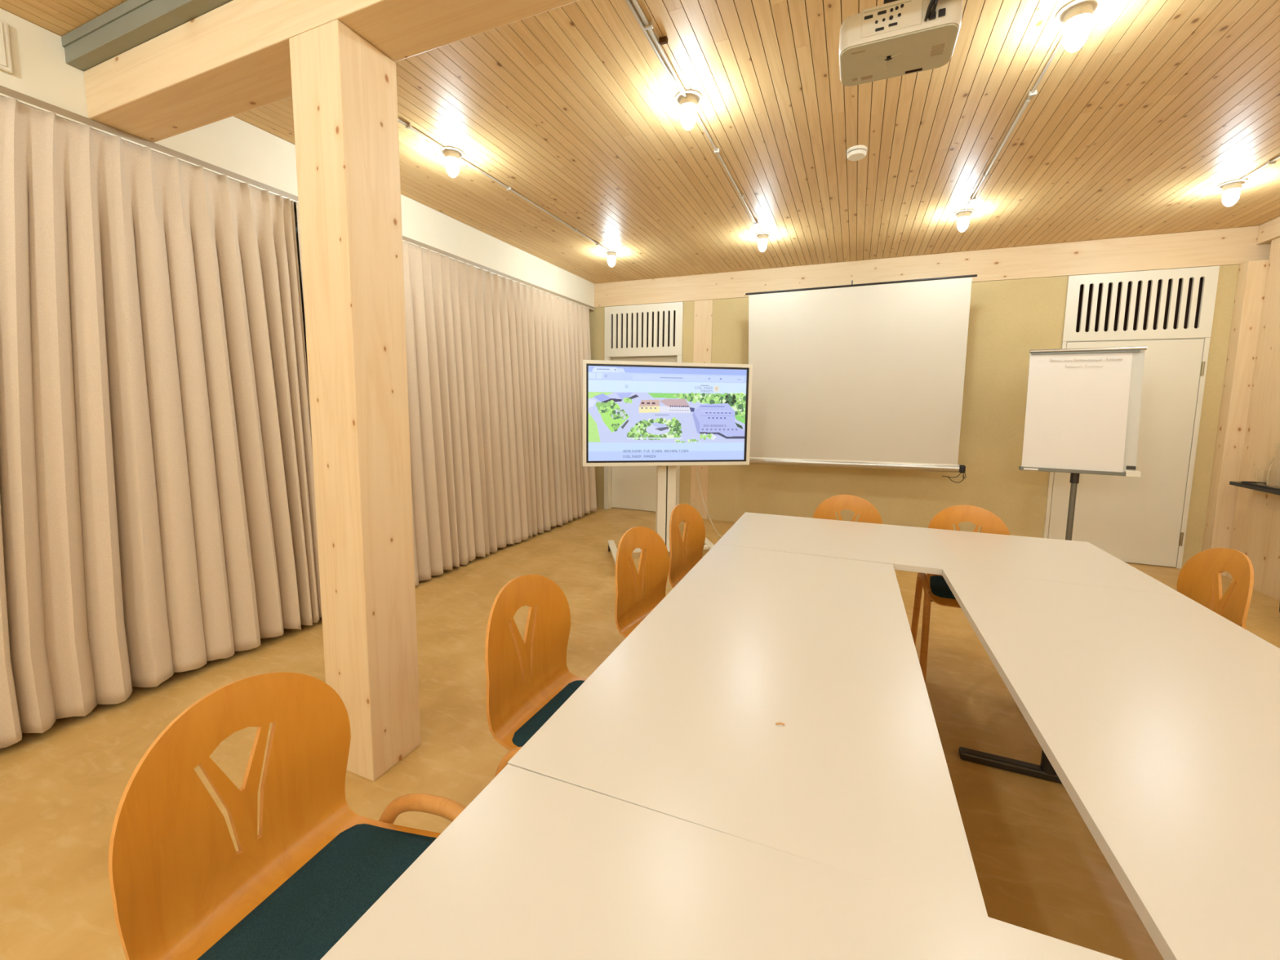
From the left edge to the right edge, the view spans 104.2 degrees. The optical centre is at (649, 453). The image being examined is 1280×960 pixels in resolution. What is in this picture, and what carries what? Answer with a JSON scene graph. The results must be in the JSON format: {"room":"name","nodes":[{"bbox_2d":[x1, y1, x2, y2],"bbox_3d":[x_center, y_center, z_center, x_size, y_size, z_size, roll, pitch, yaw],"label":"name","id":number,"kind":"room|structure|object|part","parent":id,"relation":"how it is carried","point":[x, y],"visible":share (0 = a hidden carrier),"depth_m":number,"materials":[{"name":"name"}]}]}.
{"room":"meeting room","nodes":[
{"label":"meeting room","id":0,"kind":"room"},
{"bbox_2d":[0,8,594,363],"bbox_3d":[-2.630,-0.325,2.432,0.471,2.879,8.940,3,6,22],"label":"wall","id":1,"kind":"structure","parent":0,"point":[41,71],"depth_m":2.75,"materials":[{"name":"beige paint"}]},
{"bbox_2d":[0,19,13,73],"bbox_3d":[-2.539,-1.566,1.825,0.026,0.185,0.255,3,6,22],"label":"wall box","id":2,"kind":"object","parent":1,"relation":"attached to","point":[6,62],"visible":1,"depth_m":1.93,"materials":[{"name":"white paint"}]},
{"bbox_2d":[0,84,594,310],"bbox_3d":[-2.406,-1.433,2.226,0.044,0.038,8.891,3,6,22],"label":"rail","id":3,"kind":"object","parent":1,"relation":"attached to","point":[24,99],"visible":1,"depth_m":2.44,"materials":[{"name":"white metal"}]},
{"bbox_2d":[0,95,321,748],"bbox_3d":[-2.660,-0.081,1.546,0.196,2.515,3.218,3,6,22],"label":"curtain","id":4,"kind":"object","parent":3,"relation":"hanging from","point":[158,520],"visible":0.99,"depth_m":2.30,"materials":[{"name":"fabric"}]},
{"bbox_2d":[295,201,596,586],"bbox_3d":[-1.370,-0.377,4.644,0.208,2.528,3.519,3,6,22],"label":"curtain","id":5,"kind":"object","parent":3,"relation":"hanging from","point":[494,362],"visible":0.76,"depth_m":4.47,"materials":[{"name":"fabric"}]},
{"bbox_2d":[0,0,1279,284],"bbox_3d":[0.336,-1.621,1.083,6.699,0.050,9.341,3,6,22],"label":"ceiling","id":6,"kind":"structure","parent":0,"point":[1135,131],"depth_m":2.70,"materials":[{"name":"brown wood"}]},
{"bbox_2d":[440,146,463,177],"bbox_3d":[-1.187,-1.739,3.002,0.132,0.146,0.132,3,6,22],"label":"ceiling lamp","id":7,"kind":"object","parent":6,"relation":"attached to","point":[452,154],"visible":0.99,"depth_m":2.97,"materials":[{"name":"glass"}]},
{"bbox_3d":[-1.186,-1.807,2.995,0.132,0.010,0.132,3,6,22],"label":"plate","id":8,"kind":"part","parent":7,"relation":"part of","materials":[{"name":"ceramic"}]},
{"bbox_2d":[444,150,460,163],"bbox_3d":[-1.186,-1.784,2.997,0.091,0.038,0.091,3,6,22],"label":"socket","id":9,"kind":"object","parent":7,"relation":"attached to","point":[450,155],"depth_m":2.97,"materials":[{"name":"ceramic"}]},
{"bbox_3d":[-1.187,-1.717,3.004,0.077,0.102,0.077,3,6,22],"label":"bulb","id":10,"kind":"part","parent":7,"relation":"part of","materials":[{"name":"white glass"}]},
{"bbox_2d":[398,118,608,251],"bbox_3d":[-0.985,-1.848,3.474,0.033,0.020,3.082,3,6,22],"label":"cable conduit","id":11,"kind":"object","parent":6,"relation":"attached to","point":[408,126],"visible":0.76,"depth_m":3.31,"materials":[{"name":"white plastic"}]},
{"bbox_2d":[604,249,617,266],"bbox_3d":[-0.378,-1.931,4.963,0.132,0.146,0.132,3,6,22],"label":"ceiling lamp","id":12,"kind":"object","parent":6,"relation":"attached to","point":[611,255],"visible":1,"depth_m":4.93,"materials":[{"name":"ceramic"}]},
{"bbox_3d":[-0.378,-1.909,4.965,0.077,0.102,0.077,3,6,22],"label":"bulb","id":13,"kind":"part","parent":12,"relation":"part of","materials":[{"name":"white glass"}]},
{"bbox_3d":[-0.377,-1.999,4.956,0.132,0.010,0.132,3,6,22],"label":"plate","id":14,"kind":"part","parent":12,"relation":"part of","materials":[{"name":"plastic"}]},
{"bbox_2d":[607,251,616,257],"bbox_3d":[-0.378,-1.975,4.958,0.091,0.038,0.091,3,6,22],"label":"socket","id":15,"kind":"object","parent":12,"relation":"attached to","point":[610,254],"depth_m":4.93,"materials":[{"name":"ceramic"}]},
{"bbox_2d":[675,89,702,129],"bbox_3d":[0.190,-1.663,2.442,0.132,0.146,0.132,3,6,22],"label":"ceiling lamp","id":16,"kind":"object","parent":6,"relation":"attached to","point":[688,106],"visible":1,"depth_m":2.41,"materials":[{"name":"glass"}]},
{"bbox_2d":[679,94,697,111],"bbox_3d":[0.190,-1.708,2.437,0.091,0.038,0.091,3,6,22],"label":"socket","id":17,"kind":"object","parent":16,"relation":"attached to","point":[691,100],"depth_m":2.41,"materials":[{"name":"ceramic"}]},
{"bbox_3d":[0.190,-1.641,2.444,0.077,0.102,0.077,3,6,22],"label":"bulb","id":18,"kind":"part","parent":16,"relation":"part of","materials":[{"name":"white glass"}]},
{"bbox_3d":[0.191,-1.732,2.435,0.132,0.010,0.132,3,6,22],"label":"plate","id":19,"kind":"part","parent":16,"relation":"part of","materials":[{"name":"ceramic"}]},
{"bbox_2d":[625,0,762,234],"bbox_3d":[0.396,-1.772,2.912,0.074,0.022,3.082,3,6,22],"label":"cable conduit","id":20,"kind":"object","parent":6,"relation":"attached to","point":[647,24],"visible":0.99,"depth_m":2.13,"materials":[{"name":"white plastic"}]},
{"bbox_2d":[755,231,770,252],"bbox_3d":[0.998,-1.855,4.403,0.132,0.146,0.132,3,6,22],"label":"ceiling lamp","id":21,"kind":"object","parent":6,"relation":"attached to","point":[762,238],"visible":1,"depth_m":4.37,"materials":[{"name":"ceramic"}]},
{"bbox_2d":[757,234,768,241],"bbox_3d":[0.999,-1.900,4.398,0.091,0.038,0.091,3,6,22],"label":"socket","id":22,"kind":"object","parent":21,"relation":"attached to","point":[761,237],"depth_m":4.37,"materials":[{"name":"ceramic"}]},
{"bbox_3d":[0.998,-1.833,4.405,0.077,0.102,0.077,3,6,22],"label":"bulb","id":23,"kind":"part","parent":21,"relation":"part of","materials":[{"name":"white glass"}]},
{"bbox_3d":[0.999,-1.923,4.396,0.132,0.010,0.132,3,6,22],"label":"plate","id":24,"kind":"part","parent":21,"relation":"part of","materials":[{"name":"ceramic"}]},
{"bbox_2d":[846,145,866,160],"bbox_3d":[1.210,-1.751,2.914,0.112,0.044,0.112,3,6,22],"label":"smoke detector","id":25,"kind":"object","parent":6,"relation":"attached to","point":[856,153],"visible":1,"depth_m":2.88,"materials":[{"name":"white paint"}]},
{"bbox_2d":[839,0,963,86],"bbox_3d":[0.780,-1.445,1.554,0.336,0.384,0.250,3,6,22],"label":"projector","id":26,"kind":"object","parent":6,"relation":"attached to","point":[892,38],"visible":1,"depth_m":1.53,"materials":[{"name":"plastic"}]},
{"bbox_2d":[861,75,872,80],"bbox_3d":[0.734,-1.269,1.685,0.035,0.001,0.016,3,6,22],"label":"vent","id":27,"kind":"object","parent":26,"relation":"attached to","point":[864,77],"depth_m":1.68,"materials":[{"name":"white plastic"}]},
{"bbox_2d":[864,14,872,19],"bbox_3d":[0.664,-1.324,1.513,0.024,0.009,0.004,3,6,22],"label":"socket","id":28,"kind":"object","parent":26,"relation":"attached to","point":[866,16],"depth_m":1.51,"materials":[{"name":"black plastic"}]},
{"bbox_2d":[875,26,884,31],"bbox_3d":[0.695,-1.280,1.505,0.024,0.008,0.004,3,6,22],"label":"socket","id":29,"kind":"object","parent":26,"relation":"attached to","point":[877,28],"depth_m":1.50,"materials":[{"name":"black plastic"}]},
{"bbox_2d":[877,9,886,15],"bbox_3d":[0.699,-1.325,1.499,0.024,0.009,0.004,3,6,22],"label":"socket","id":30,"kind":"object","parent":26,"relation":"attached to","point":[880,12],"depth_m":1.50,"materials":[{"name":"black plastic"}]},
{"bbox_2d":[884,55,893,60],"bbox_3d":[0.762,-1.258,1.588,0.024,0.003,0.024,3,6,22],"label":"socket","id":31,"kind":"object","parent":26,"relation":"attached to","point":[886,57],"depth_m":1.59,"materials":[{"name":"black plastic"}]},
{"bbox_3d":[0.728,-1.309,1.501,0.167,0.082,0.023,3,6,22],"label":"port panel","id":32,"kind":"part","parent":26,"relation":"part of","materials":[{"name":"plastic"}]},
{"bbox_2d":[888,22,897,26],"bbox_3d":[0.728,-1.282,1.491,0.024,0.008,0.004,3,6,22],"label":"socket","id":33,"kind":"object","parent":26,"relation":"attached to","point":[890,24],"depth_m":1.49,"materials":[{"name":"black plastic"}]},
{"bbox_3d":[0.784,-1.262,1.590,0.322,0.004,0.200,3,6,22],"label":"plate","id":34,"kind":"part","parent":26,"relation":"part of","materials":[{"name":"white plastic"}]},
{"bbox_2d":[905,67,922,73],"bbox_3d":[0.872,-1.263,1.647,0.050,0.001,0.012,3,6,22],"label":"vent","id":35,"kind":"object","parent":26,"relation":"attached to","point":[908,70],"depth_m":1.64,"materials":[{"name":"black plastic"}]},
{"bbox_2d":[928,10,936,20],"bbox_3d":[0.824,-1.275,1.452,0.018,0.020,0.004,3,6,22],"label":"socket","id":36,"kind":"object","parent":26,"relation":"attached to","point":[932,14],"depth_m":1.45,"materials":[{"name":"black plastic"}]},
{"bbox_2d":[937,8,946,17],"bbox_3d":[0.846,-1.276,1.443,0.018,0.020,0.004,3,6,22],"label":"socket","id":37,"kind":"object","parent":26,"relation":"attached to","point":[941,11],"depth_m":1.44,"materials":[{"name":"black plastic"}]},
{"bbox_2d":[953,208,973,231],"bbox_3d":[2.408,-1.778,3.829,0.132,0.146,0.132,3,6,22],"label":"ceiling lamp","id":38,"kind":"object","parent":6,"relation":"attached to","point":[962,215],"visible":1,"depth_m":3.80,"materials":[{"name":"glass"}]},
{"bbox_3d":[2.408,-1.756,3.831,0.077,0.102,0.077,3,6,22],"label":"bulb","id":39,"kind":"part","parent":38,"relation":"part of","materials":[{"name":"white glass"}]},
{"bbox_2d":[956,211,970,220],"bbox_3d":[2.409,-1.822,3.825,0.091,0.038,0.091,3,6,22],"label":"socket","id":40,"kind":"object","parent":38,"relation":"attached to","point":[961,215],"depth_m":3.80,"materials":[{"name":"ceramic"}]},
{"bbox_3d":[2.409,-1.846,3.822,0.132,0.010,0.132,3,6,22],"label":"plate","id":41,"kind":"part","parent":38,"relation":"part of","materials":[{"name":"ceramic"}]},
{"bbox_2d":[964,34,1063,210],"bbox_3d":[1.801,-1.695,2.340,0.033,0.020,3.082,3,6,22],"label":"cable conduit","id":42,"kind":"object","parent":6,"relation":"attached to","point":[1033,92],"visible":0.97,"depth_m":2.54,"materials":[{"name":"white plastic"}]},
{"bbox_2d":[1055,0,1102,52],"bbox_3d":[1.600,-1.586,1.868,0.132,0.146,0.132,3,6,22],"label":"ceiling lamp","id":43,"kind":"object","parent":6,"relation":"attached to","point":[1075,17],"visible":1,"depth_m":1.84,"materials":[{"name":"glass"}]},
{"bbox_3d":[1.599,-1.564,1.870,0.077,0.102,0.077,3,6,22],"label":"bulb","id":44,"kind":"part","parent":43,"relation":"part of","materials":[{"name":"white glass"}]},
{"bbox_2d":[1061,3,1093,31],"bbox_3d":[1.600,-1.630,1.863,0.091,0.038,0.091,3,6,22],"label":"socket","id":45,"kind":"object","parent":43,"relation":"attached to","point":[1071,13],"depth_m":1.84,"materials":[{"name":"ceramic"}]},
{"bbox_3d":[1.601,-1.654,1.861,0.132,0.010,0.132,3,6,22],"label":"plate","id":46,"kind":"part","parent":43,"relation":"part of","materials":[{"name":"ceramic"}]},
{"bbox_2d":[1217,178,1248,206],"bbox_3d":[3.829,-1.703,3.283,0.132,0.146,0.132,3,6,22],"label":"ceiling lamp","id":47,"kind":"object","parent":6,"relation":"attached to","point":[1231,189],"visible":1,"depth_m":3.26,"materials":[{"name":"glass"}]},
{"bbox_3d":[3.829,-1.681,3.285,0.077,0.102,0.077,3,6,22],"label":"bulb","id":48,"kind":"part","parent":47,"relation":"part of","materials":[{"name":"white glass"}]},
{"bbox_2d":[1221,182,1242,193],"bbox_3d":[3.830,-1.748,3.279,0.091,0.038,0.091,3,6,22],"label":"socket","id":49,"kind":"object","parent":47,"relation":"attached to","point":[1227,187],"depth_m":3.26,"materials":[{"name":"ceramic"}]},
{"bbox_3d":[3.830,-1.771,3.276,0.132,0.010,0.132,3,6,22],"label":"plate","id":50,"kind":"part","parent":47,"relation":"part of","materials":[{"name":"ceramic"}]},
{"bbox_2d":[1238,155,1279,181],"bbox_3d":[3.217,-1.619,1.780,0.033,0.020,3.112,3,6,22],"label":"cable conduit","id":51,"kind":"object","parent":6,"relation":"attached to","point":[1273,161],"visible":1,"depth_m":3.02,"materials":[{"name":"white plastic"}]},
{"bbox_2d":[1257,216,1279,244],"bbox_3d":[3.325,-1.356,-0.128,0.230,0.149,8.933,3,6,22],"label":"beam","id":52,"kind":"structure","parent":6,"relation":"attached to","point":[1268,231],"depth_m":3.92,"materials":[{"name":"brown wood"}]},
{"bbox_2d":[0,506,1279,959],"bbox_3d":[0.330,1.305,1.426,6.870,0.080,9.441,3,6,22],"label":"floor","id":53,"kind":"structure","parent":0,"point":[1039,868],"depth_m":1.93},
{"bbox_2d":[108,671,466,959],"bbox_3d":[-0.583,0.874,0.900,0.471,0.862,0.483,3,6,19],"label":"chair","id":54,"kind":"object","parent":53,"relation":"on","point":[181,889],"visible":0.71,"depth_m":0.92,"materials":[{"name":"brown wood"}]},
{"bbox_3d":[-0.528,1.014,1.127,0.389,0.537,0.046,3,6,19],"label":"frame","id":55,"kind":"part","parent":54,"relation":"part of","materials":[{"name":"brown wood"}]},
{"bbox_2d":[288,19,421,781],"bbox_3d":[-1.063,-0.095,1.841,0.235,2.584,0.219,3,6,22],"label":"timber post","id":56,"kind":"object","parent":53,"relation":"on","point":[344,97],"visible":0.91,"depth_m":1.75,"materials":[{"name":"brown wood"}]},
{"bbox_2d":[83,0,579,142],"bbox_3d":[0.423,-1.396,1.102,6.067,0.191,0.219,3,6,22],"label":"timber beam","id":57,"kind":"structure","parent":56,"relation":"on","point":[233,59],"depth_m":1.80,"materials":[{"name":"brown wood"}]},
{"bbox_2d":[61,0,232,71],"bbox_3d":[0.401,-1.537,1.039,6.057,0.100,0.226,3,6,22],"label":"duct","id":58,"kind":"object","parent":57,"relation":"on","point":[131,24],"visible":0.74,"depth_m":1.92,"materials":[{"name":"grey metal"}]},
{"bbox_3d":[0.359,-1.558,0.934,6.057,0.038,0.006,3,6,22],"label":"duct lid","id":59,"kind":"part","parent":58,"relation":"part of","materials":[{"name":"grey metal"}]},
{"bbox_2d":[484,574,596,777],"bbox_3d":[-0.203,0.820,1.468,0.471,0.862,0.483,3,6,24],"label":"chair","id":60,"kind":"object","parent":53,"relation":"on","point":[525,689],"visible":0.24,"depth_m":1.51,"materials":[{"name":"brown wood"}]},
{"bbox_3d":[-0.309,1.000,1.293,0.389,0.537,0.046,3,6,24],"label":"frame","id":61,"kind":"part","parent":60,"relation":"part of","materials":[{"name":"brown wood"}]},
{"bbox_2d":[614,526,669,638],"bbox_3d":[0.116,0.763,2.062,0.471,0.862,0.483,5,7,33],"label":"chair","id":62,"kind":"object","parent":53,"relation":"on","point":[638,593],"visible":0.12,"depth_m":2.15,"materials":[{"name":"orange wood"}]},
{"bbox_2d":[582,360,752,564],"bbox_3d":[0.150,0.086,4.366,1.467,1.736,0.730,0,6,-10],"label":"television","id":63,"kind":"object","parent":53,"relation":"on","point":[664,415],"visible":0.98,"depth_m":4.26,"materials":[{"name":"white paint"}]},
{"bbox_3d":[0.161,-0.337,4.298,1.467,0.880,0.071,0,6,-10],"label":"casing","id":64,"kind":"part","parent":63,"relation":"part of","materials":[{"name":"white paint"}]},
{"bbox_3d":[0.168,-0.332,4.255,1.467,0.880,0.016,0,6,-10],"label":"frame","id":65,"kind":"part","parent":63,"relation":"part of","materials":[{"name":"white paint"}]},
{"bbox_2d":[668,503,705,587],"bbox_3d":[0.347,0.713,2.571,0.471,0.862,0.483,4,7,31],"label":"chair","id":66,"kind":"object","parent":53,"relation":"on","point":[686,552],"visible":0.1,"depth_m":2.67,"materials":[{"name":"orange wood"}]},
{"bbox_2d":[696,465,721,537],"bbox_3d":[0.949,0.408,4.955,0.524,1.009,1.348,5,7,36],"label":"power cable","id":67,"kind":"object","parent":53,"relation":"on","point":[696,465],"visible":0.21,"depth_m":4.82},
{"bbox_2d":[320,764,1122,959],"bbox_3d":[0.399,1.009,0.303,1.718,0.740,0.798,3,6,22],"label":"conference table","id":68,"kind":"object","parent":53,"relation":"on","point":[536,866],"visible":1,"depth_m":0.66,"materials":[{"name":"beige laminate"}]},
{"bbox_2d":[507,543,987,916],"bbox_3d":[0.370,0.882,1.535,0.768,0.740,1.566,3,6,22],"label":"conference table","id":69,"kind":"object","parent":53,"relation":"on","point":[679,720],"visible":0.88,"depth_m":1.02,"materials":[{"name":"beige laminate"}]},
{"bbox_2d":[812,494,882,524],"bbox_3d":[1.100,0.697,2.824,0.483,0.862,0.471,3,6,22],"label":"chair","id":70,"kind":"object","parent":53,"relation":"on","point":[868,513],"visible":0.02,"depth_m":2.98,"materials":[{"name":"orange wood"}]},
{"bbox_2d":[715,511,1186,596],"bbox_3d":[1.234,0.799,2.443,1.702,0.740,0.748,3,6,20],"label":"conference table","id":71,"kind":"object","parent":53,"relation":"on","point":[908,548],"visible":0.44,"depth_m":2.30,"materials":[{"name":"beige laminate"}]},
{"bbox_2d":[911,505,1010,683],"bbox_3d":[1.645,0.732,2.554,0.483,0.862,0.471,3,6,22],"label":"chair","id":72,"kind":"object","parent":53,"relation":"on","point":[935,588],"visible":0.32,"depth_m":2.67,"materials":[{"name":"orange wood"}]},
{"bbox_3d":[1.447,0.881,2.668,0.046,0.537,0.389,3,6,22],"label":"frame","id":73,"kind":"part","parent":72,"relation":"part of","materials":[{"name":"brown wood"}]},
{"bbox_2d":[1018,346,1146,540],"bbox_3d":[3.393,0.104,3.966,0.629,1.866,0.588,-1,6,-15],"label":"flipchart","id":74,"kind":"object","parent":53,"relation":"on","point":[1082,414],"visible":0.89,"depth_m":3.93,"materials":[{"name":"paper"}]},
{"bbox_2d":[1018,466,1125,475],"bbox_3d":[3.338,0.139,3.957,0.659,0.027,0.047,4,7,27],"label":"tray","id":75,"kind":"object","parent":74,"relation":"on","point":[1073,470],"depth_m":3.93,"materials":[{"name":"white metal"}]},
{"bbox_3d":[3.434,-0.815,3.925,0.712,0.028,0.028,4,7,27],"label":"clamp rail","id":76,"kind":"part","parent":74,"relation":"part of","materials":[{"name":"metal"}]},
{"bbox_2d":[1124,466,1141,477],"bbox_3d":[3.670,0.137,3.787,0.088,0.080,0.057,3,6,22],"label":"tray","id":77,"kind":"object","parent":74,"relation":"on","point":[1129,471],"depth_m":3.78,"materials":[{"name":"white paint"}]},
{"bbox_2d":[942,568,1279,959],"bbox_3d":[1.261,0.927,1.212,0.790,0.740,1.578,3,6,22],"label":"conference table","id":78,"kind":"object","parent":53,"relation":"on","point":[1157,715],"visible":1,"depth_m":1.02,"materials":[{"name":"beige laminate"}]},
{"bbox_3d":[1.516,0.874,1.855,0.050,0.660,0.050,3,6,22],"label":"leg","id":79,"kind":"part","parent":78,"relation":"part of","materials":[{"name":"grey metal"}]},
{"bbox_2d":[1176,547,1253,629],"bbox_3d":[2.038,0.789,2.045,0.471,0.862,0.483,3,6,22],"label":"chair","id":80,"kind":"object","parent":53,"relation":"on","point":[1199,579],"visible":0.09,"depth_m":1.96,"materials":[{"name":"orange wood"}]},
{"bbox_2d":[1201,259,1268,576],"bbox_3d":[4.948,-0.263,4.213,0.244,2.585,0.300,3,6,22],"label":"post","id":81,"kind":"object","parent":53,"relation":"on","point":[1251,274],"visible":0.36,"depth_m":4.11,"materials":[{"name":"brown wood"}]},
{"bbox_2d":[589,264,1239,568],"bbox_3d":[1.870,-0.438,5.527,6.455,2.585,0.205,3,6,22],"label":"wall","id":82,"kind":"structure","parent":0,"point":[1008,319],"depth_m":4.88,"materials":[{"name":"paint"}]},
{"bbox_2d":[604,302,683,511],"bbox_3d":[-0.067,-0.540,6.293,1.036,2.581,0.188,3,6,22],"label":"door","id":83,"kind":"structure","parent":82,"relation":"in","point":[649,332],"depth_m":6.21,"materials":[{"name":"white paint"}]},
{"bbox_3d":[-0.086,-1.508,6.115,1.036,0.619,0.022,3,6,22],"label":"vent panel","id":84,"kind":"part","parent":83,"relation":"part of","materials":[{"name":"white paint"}]},
{"bbox_2d":[594,225,1271,307],"bbox_3d":[2.081,-1.860,5.301,6.870,0.292,0.206,3,6,22],"label":"beam","id":85,"kind":"structure","parent":82,"relation":"on","point":[1232,246],"depth_m":4.74,"materials":[{"name":"brown wood"}]},
{"bbox_2d":[745,274,977,483],"bbox_3d":[2.021,-0.731,5.044,2.068,1.879,0.514,3,6,22],"label":"projection screen","id":86,"kind":"object","parent":85,"relation":"hanging from","point":[864,375],"visible":0.98,"depth_m":4.79,"materials":[{"name":"fabric"}]},
{"bbox_2d":[959,465,965,473],"bbox_3d":[2.844,0.142,4.538,0.050,0.070,0.050,3,6,22],"label":"switch","id":87,"kind":"object","parent":86,"relation":"attached to","point":[962,468],"depth_m":4.52,"materials":[{"name":"black plastic"}]},
{"bbox_2d":[1043,266,1219,568],"bbox_3d":[4.266,-0.301,4.523,1.003,2.581,0.200,3,6,22],"label":"door","id":88,"kind":"structure","parent":82,"relation":"in","point":[1144,519],"depth_m":4.38,"materials":[{"name":"white paint"}]},
{"bbox_3d":[4.250,-1.289,4.349,1.003,0.581,0.022,3,6,22],"label":"vent panel","id":89,"kind":"part","parent":88,"relation":"part of","materials":[{"name":"white paint"}]},
{"bbox_2d":[1226,237,1279,600],"bbox_3d":[3.300,0.082,-0.034,0.200,2.728,8.829,3,6,22],"label":"wall","id":90,"kind":"structure","parent":0,"point":[1255,532],"depth_m":3.90,"materials":[{"name":"brown wood"}]},
{"bbox_2d":[1229,481,1279,495],"bbox_3d":[4.436,0.344,3.271,0.160,0.098,1.530,3,6,22],"label":"wall shelf","id":91,"kind":"object","parent":90,"relation":"attached to","point":[1233,483],"visible":0.59,"depth_m":3.74,"materials":[{"name":"black plastic"}]},
{"bbox_2d":[1240,480,1279,490],"bbox_3d":[4.577,0.255,3.601,0.150,0.014,0.630,3,6,22],"label":"serving tray","id":92,"kind":"object","parent":91,"relation":"on","point":[1253,483],"visible":0.45,"depth_m":3.74,"materials":[{"name":"black plastic"}]},
{"bbox_2d":[1255,469,1267,484],"bbox_3d":[4.649,0.182,3.787,0.066,0.110,0.066,3,6,22],"label":"drinking glass","id":93,"kind":"object","parent":92,"relation":"on","point":[1260,475],"visible":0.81,"depth_m":3.77,"materials":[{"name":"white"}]},
{"bbox_2d":[1266,443,1279,488],"bbox_3d":[4.609,0.090,3.648,0.104,0.320,0.104,3,6,22],"label":"glass carafe","id":94,"kind":"object","parent":92,"relation":"on","point":[1273,480],"visible":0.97,"depth_m":3.64,"materials":[{"name":"white"}]}
]}

